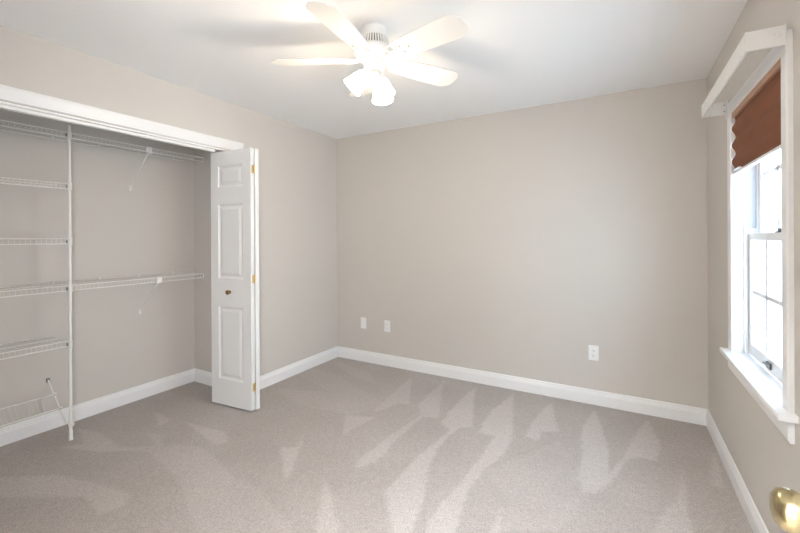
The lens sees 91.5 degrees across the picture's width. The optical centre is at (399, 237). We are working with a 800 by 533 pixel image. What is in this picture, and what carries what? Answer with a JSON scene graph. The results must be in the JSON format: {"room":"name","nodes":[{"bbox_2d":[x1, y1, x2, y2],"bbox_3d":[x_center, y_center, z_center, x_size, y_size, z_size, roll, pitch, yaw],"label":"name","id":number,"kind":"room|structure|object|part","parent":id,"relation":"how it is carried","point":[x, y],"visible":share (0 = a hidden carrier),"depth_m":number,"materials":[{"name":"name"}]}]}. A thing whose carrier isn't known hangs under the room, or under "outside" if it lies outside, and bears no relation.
{"room":"empty bedroom","nodes":[
{"label":"empty bedroom","id":0,"kind":"room"},
{"bbox_2d":[0,109,194,427],"bbox_3d":[-2.470,0.123,2.815,0.100,2.440,2.195,0,0,30],"label":"wall","id":1,"kind":"structure","parent":0,"point":[148,229],"depth_m":2.95,"materials":[{"name":"beige paint"}]},
{"bbox_2d":[0,177,65,188],"bbox_3d":[-2.564,-0.345,2.257,0.296,0.054,0.922,0,0,30],"label":"wire shelf","id":2,"kind":"object","parent":1,"relation":"attached to","point":[7,179],"visible":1,"depth_m":2.48,"materials":[{"name":"white metal"}]},
{"bbox_3d":[-2.562,-0.355,2.256,0.006,0.006,0.916,0,0,30],"label":"rail","id":3,"kind":"part","parent":2,"relation":"part of","materials":[{"name":"white plastic"}]},
{"bbox_2d":[0,238,65,244],"bbox_3d":[-2.562,0.020,2.257,0.296,0.054,0.922,0,0,30],"label":"wire shelf","id":4,"kind":"object","parent":1,"relation":"attached to","point":[2,239],"visible":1,"depth_m":2.44,"materials":[{"name":"white metal"}]},
{"bbox_2d":[0,336,66,359],"bbox_3d":[-2.559,0.700,2.258,0.296,0.054,0.922,0,0,30],"label":"wire shelf","id":5,"kind":"object","parent":1,"relation":"attached to","point":[43,336],"visible":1,"depth_m":2.49,"materials":[{"name":"white metal"}]},
{"bbox_3d":[-2.680,0.689,2.327,0.006,0.006,0.916,0,0,30],"label":"rail","id":6,"kind":"part","parent":5,"relation":"part of","materials":[{"name":"white plastic"}]},
{"bbox_3d":[-2.557,0.690,2.257,0.006,0.006,0.916,0,0,30],"label":"rail","id":7,"kind":"part","parent":5,"relation":"part of","materials":[{"name":"white plastic"}]},
{"bbox_2d":[0,378,66,430],"bbox_3d":[-2.555,1.110,2.259,0.298,0.258,0.920,0,0,30],"label":"shoe rack","id":8,"kind":"object","parent":1,"relation":"attached to","point":[60,408],"visible":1,"depth_m":2.58,"materials":[{"name":"white metal"}]},
{"bbox_3d":[-2.600,1.077,2.279,0.007,0.007,0.910,0,0,30],"label":"rail","id":9,"kind":"part","parent":8,"relation":"part of","materials":[{"name":"white plastic"}]},
{"bbox_3d":[-2.517,1.151,2.232,0.007,0.007,0.910,0,0,30],"label":"rail","id":10,"kind":"part","parent":8,"relation":"part of","materials":[{"name":"white plastic"}]},
{"bbox_3d":[-2.331,1.113,2.649,0.297,0.248,0.010,0,0,30],"label":"arm","id":11,"kind":"part","parent":8,"relation":"part of","materials":[{"name":"white plastic"}]},
{"bbox_2d":[0,368,194,446],"bbox_3d":[-2.414,1.285,2.787,0.015,0.115,1.995,0,0,30],"label":"baseboard","id":12,"kind":"structure","parent":1,"relation":"attached to","point":[83,410],"depth_m":2.94,"materials":[{"name":"white wood"}]},
{"bbox_2d":[0,119,202,190],"bbox_3d":[-2.323,-0.547,2.677,0.301,0.334,1.891,0,0,30],"label":"wire shelf","id":13,"kind":"object","parent":1,"relation":"attached to","point":[148,151],"visible":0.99,"depth_m":2.87,"materials":[{"name":"white metal"}]},
{"bbox_3d":[-2.446,-0.697,2.747,0.006,0.006,1.885,0,0,30],"label":"rail","id":14,"kind":"part","parent":13,"relation":"part of","materials":[{"name":"white plastic"}]},
{"bbox_3d":[-2.323,-0.697,2.676,0.006,0.006,1.885,0,0,30],"label":"rail","id":15,"kind":"part","parent":13,"relation":"part of","materials":[{"name":"white plastic"}]},
{"bbox_2d":[0,272,203,313],"bbox_3d":[-2.318,0.471,2.677,0.301,0.334,1.891,0,0,30],"label":"wire shelf","id":16,"kind":"object","parent":1,"relation":"attached to","point":[158,278],"visible":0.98,"depth_m":2.84,"materials":[{"name":"white metal"}]},
{"bbox_3d":[-2.441,0.321,2.747,0.006,0.006,1.885,0,0,30],"label":"rail","id":17,"kind":"part","parent":16,"relation":"part of","materials":[{"name":"white plastic"}]},
{"bbox_3d":[-2.318,0.321,2.677,0.006,0.006,1.885,0,0,30],"label":"rail","id":18,"kind":"part","parent":16,"relation":"part of","materials":[{"name":"white plastic"}]},
{"bbox_2d":[0,25,337,375],"bbox_3d":[-1.595,0.119,2.939,0.115,2.440,3.620,0,0,30],"label":"wall","id":19,"kind":"structure","parent":0,"point":[298,318],"depth_m":3.55,"materials":[{"name":"beige paint"}]},
{"bbox_2d":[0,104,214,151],"bbox_3d":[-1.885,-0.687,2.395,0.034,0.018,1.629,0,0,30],"label":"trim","id":20,"kind":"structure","parent":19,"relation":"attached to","point":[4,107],"depth_m":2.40,"materials":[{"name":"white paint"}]},
{"bbox_2d":[0,84,242,151],"bbox_3d":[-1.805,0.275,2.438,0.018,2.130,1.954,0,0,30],"label":"trim","id":21,"kind":"structure","parent":19,"relation":"attached to","point":[7,93],"depth_m":2.41,"materials":[{"name":"white wood"}]},
{"bbox_2d":[211,148,259,410],"bbox_3d":[-1.313,0.320,3.089,0.437,2.010,0.137,0,0,33],"label":"door","id":22,"kind":"structure","parent":19,"relation":"in","point":[234,173],"depth_m":3.04,"materials":[{"name":"white paint"}]},
{"bbox_2d":[260,346,337,389],"bbox_3d":[-1.006,1.278,3.828,0.015,0.115,1.258,0,0,30],"label":"baseboard","id":23,"kind":"structure","parent":19,"relation":"attached to","point":[270,378],"depth_m":3.81,"materials":[{"name":"white wood"}]},
{"bbox_2d":[194,149,214,372],"bbox_3d":[-1.650,0.119,3.553,0.590,2.440,0.100,0,0,30],"label":"wall","id":24,"kind":"structure","parent":0,"point":[202,325],"depth_m":3.59,"materials":[{"name":"beige paint"}]},
{"bbox_2d":[194,368,211,385],"bbox_3d":[-1.673,1.281,3.503,0.590,0.115,0.015,0,0,30],"label":"baseboard","id":25,"kind":"structure","parent":24,"relation":"attached to","point":[204,377],"depth_m":3.57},
{"bbox_2d":[0,0,747,138],"bbox_3d":[-0.747,-1.155,1.643,4.267,0.100,5.020,0,0,30],"label":"ceiling","id":26,"kind":"structure","parent":0,"point":[512,54],"depth_m":2.27,"materials":[{"name":"white paint"}]},
{"bbox_2d":[271,1,467,104],"bbox_3d":[-0.133,-0.904,2.047,1.055,0.409,1.049,0,0,30],"label":"ceiling fan","id":27,"kind":"object","parent":26,"relation":"hanging from","point":[373,49],"visible":1,"depth_m":2.00,"materials":[{"name":"white metal"}]},
{"bbox_3d":[-0.487,-0.948,2.102,0.400,0.040,0.152,0,0,4],"label":"blade","id":28,"kind":"part","parent":27,"relation":"part of","materials":[{"name":"white wood"}]},
{"bbox_3d":[-0.268,-0.949,1.753,0.152,0.040,0.400,0,0,22],"label":"blade","id":29,"kind":"part","parent":27,"relation":"part of","materials":[{"name":"white wood"}]},
{"bbox_3d":[-0.235,-0.826,2.067,0.131,0.138,0.120,0,0,30],"label":"lamp shade","id":30,"kind":"part","parent":27,"relation":"part of","materials":[{"name":"white glass"}]},
{"bbox_3d":[-0.223,-0.950,2.418,0.152,0.040,0.400,0,0,-14],"label":"blade","id":31,"kind":"part","parent":27,"relation":"part of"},
{"bbox_3d":[-0.106,-0.846,2.032,0.057,0.068,0.050,0,0,30],"label":"lamp arm","id":32,"kind":"part","parent":27,"relation":"part of","materials":[{"name":"white metal"}]},
{"bbox_3d":[-0.088,-0.765,2.012,0.110,0.131,0.112,0,0,30],"label":"lamp shade","id":33,"kind":"part","parent":27,"relation":"part of","materials":[{"name":"white glass"}]},
{"bbox_3d":[-0.096,-0.826,2.168,0.112,0.134,0.140,0,0,30],"label":"lamp shade","id":34,"kind":"part","parent":27,"relation":"part of","materials":[{"name":"white glass"}]},
{"bbox_3d":[0.159,-0.952,2.264,0.400,0.040,0.152,0,0,-32],"label":"blade","id":35,"kind":"part","parent":27,"relation":"part of","materials":[{"name":"white wood"}]},
{"bbox_3d":[0.131,-0.951,1.853,0.400,0.040,0.152,0,0,40],"label":"blade","id":36,"kind":"part","parent":27,"relation":"part of","materials":[{"name":"white wood"}]},
{"bbox_2d":[0,357,752,532],"bbox_3d":[-0.734,1.336,1.644,4.267,0.002,5.020,0,0,30],"label":"floor","id":37,"kind":"structure","parent":0,"point":[338,444],"depth_m":2.26,"materials":[{"name":"beige carpet"}]},
{"bbox_2d":[65,125,74,440],"bbox_3d":[-2.186,0.297,2.582,0.036,2.090,0.034,0,0,30],"label":"pole","id":38,"kind":"object","parent":37,"relation":"on","point":[68,134],"visible":1,"depth_m":2.58,"materials":[{"name":"white plastic"}]},
{"bbox_2d":[337,78,707,408],"bbox_3d":[0.757,0.107,3.609,3.302,2.440,0.120,0,0,30],"label":"wall","id":39,"kind":"structure","parent":0,"point":[517,242],"depth_m":3.29,"materials":[{"name":"beige paint"}]},
{"bbox_2d":[361,317,365,328],"bbox_3d":[-0.393,0.919,4.197,0.072,0.118,0.008,0,0,30],"label":"wall plate","id":40,"kind":"object","parent":39,"relation":"attached to","point":[363,320],"visible":1,"depth_m":4.19,"materials":[{"name":"white plastic"}]},
{"bbox_2d":[384,320,389,331],"bbox_3d":[-0.133,0.920,4.046,0.072,0.118,0.010,0,0,30],"label":"wall plate","id":41,"kind":"object","parent":39,"relation":"attached to","point":[386,323],"visible":1,"depth_m":4.05,"materials":[{"name":"white plastic"}]},
{"bbox_2d":[338,346,707,425],"bbox_3d":[0.729,1.269,3.551,3.302,0.115,0.015,0,0,30],"label":"baseboard","id":42,"kind":"structure","parent":39,"relation":"attached to","point":[695,415],"depth_m":3.27,"materials":[{"name":"white wood"}]},
{"bbox_2d":[588,345,598,360],"bbox_3d":[1.535,0.915,3.091,0.072,0.118,0.010,0,0,30],"label":"wall plate","id":43,"kind":"object","parent":39,"relation":"attached to","point":[593,350],"visible":1,"depth_m":3.09,"materials":[{"name":"white plastic"}]},
{"bbox_2d":[707,0,799,532],"bbox_3d":[1.359,0.105,1.178,0.160,2.440,3.740,0,0,30],"label":"wall","id":44,"kind":"structure","parent":0,"point":[765,460],"depth_m":1.93,"materials":[{"name":"beige paint"}]},
{"bbox_2d":[706,409,768,532],"bbox_3d":[1.289,1.267,1.222,0.015,0.115,3.500,0,0,30],"label":"baseboard","id":45,"kind":"structure","parent":44,"relation":"attached to","point":[753,516],"depth_m":2.00,"materials":[{"name":"white wood"}]},
{"bbox_2d":[719,29,798,444],"bbox_3d":[1.646,-0.005,1.694,0.254,1.444,0.940,0,0,30],"label":"window","id":46,"kind":"structure","parent":44,"relation":"in","point":[750,354],"depth_m":1.90,"materials":[{"name":"white plastic"}]},
{"bbox_2d":[702,24,786,119],"bbox_3d":[1.520,-0.696,1.774,0.110,0.102,0.910,0,0,30],"label":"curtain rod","id":47,"kind":"object","parent":46,"relation":"attached to","point":[772,37],"visible":1,"depth_m":1.47,"materials":[{"name":"white paint"}]},
{"bbox_3d":[1.477,-0.707,1.798,0.008,0.070,0.902,0,0,30],"label":"rod","id":48,"kind":"part","parent":47,"relation":"part of","materials":[{"name":"white paint"}]},
{"bbox_2d":[732,58,780,174],"bbox_3d":[1.583,-0.496,1.742,0.040,0.331,0.765,0,0,30],"label":"pleated shade","id":49,"kind":"object","parent":46,"relation":"attached to","point":[756,128],"visible":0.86,"depth_m":1.68,"materials":[{"name":"orange fabric"}]},
{"bbox_3d":[1.587,-0.338,1.741,0.020,0.014,0.759,0,0,30],"label":"rail","id":50,"kind":"part","parent":49,"relation":"part of","materials":[{"name":"white plastic"}]},
{"bbox_3d":[1.587,0.621,1.730,0.110,0.026,0.940,0,0,30],"label":"sill","id":51,"kind":"part","parent":46,"relation":"part of","materials":[{"name":"white wood"}]},
{"bbox_3d":[1.651,0.292,1.706,0.032,0.628,0.757,0,0,30],"label":"sash","id":52,"kind":"part","parent":46,"relation":"part of","materials":[{"name":"white plastic"}]},
{"bbox_3d":[1.684,-0.325,1.685,0.032,0.672,0.757,0,0,30],"label":"sash","id":53,"kind":"part","parent":46,"relation":"part of","materials":[{"name":"white plastic"}]},
{"bbox_3d":[1.703,0.640,1.677,0.144,0.046,0.805,0,0,30],"label":"sill","id":54,"kind":"part","parent":46,"relation":"part of","materials":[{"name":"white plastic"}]},
{"bbox_2d":[769,487,799,532],"bbox_3d":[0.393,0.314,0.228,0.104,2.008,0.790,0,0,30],"label":"door knob","id":55,"kind":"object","parent":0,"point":[784,503],"depth_m":0.52,"materials":[{"name":"gold metal"}]}
]}

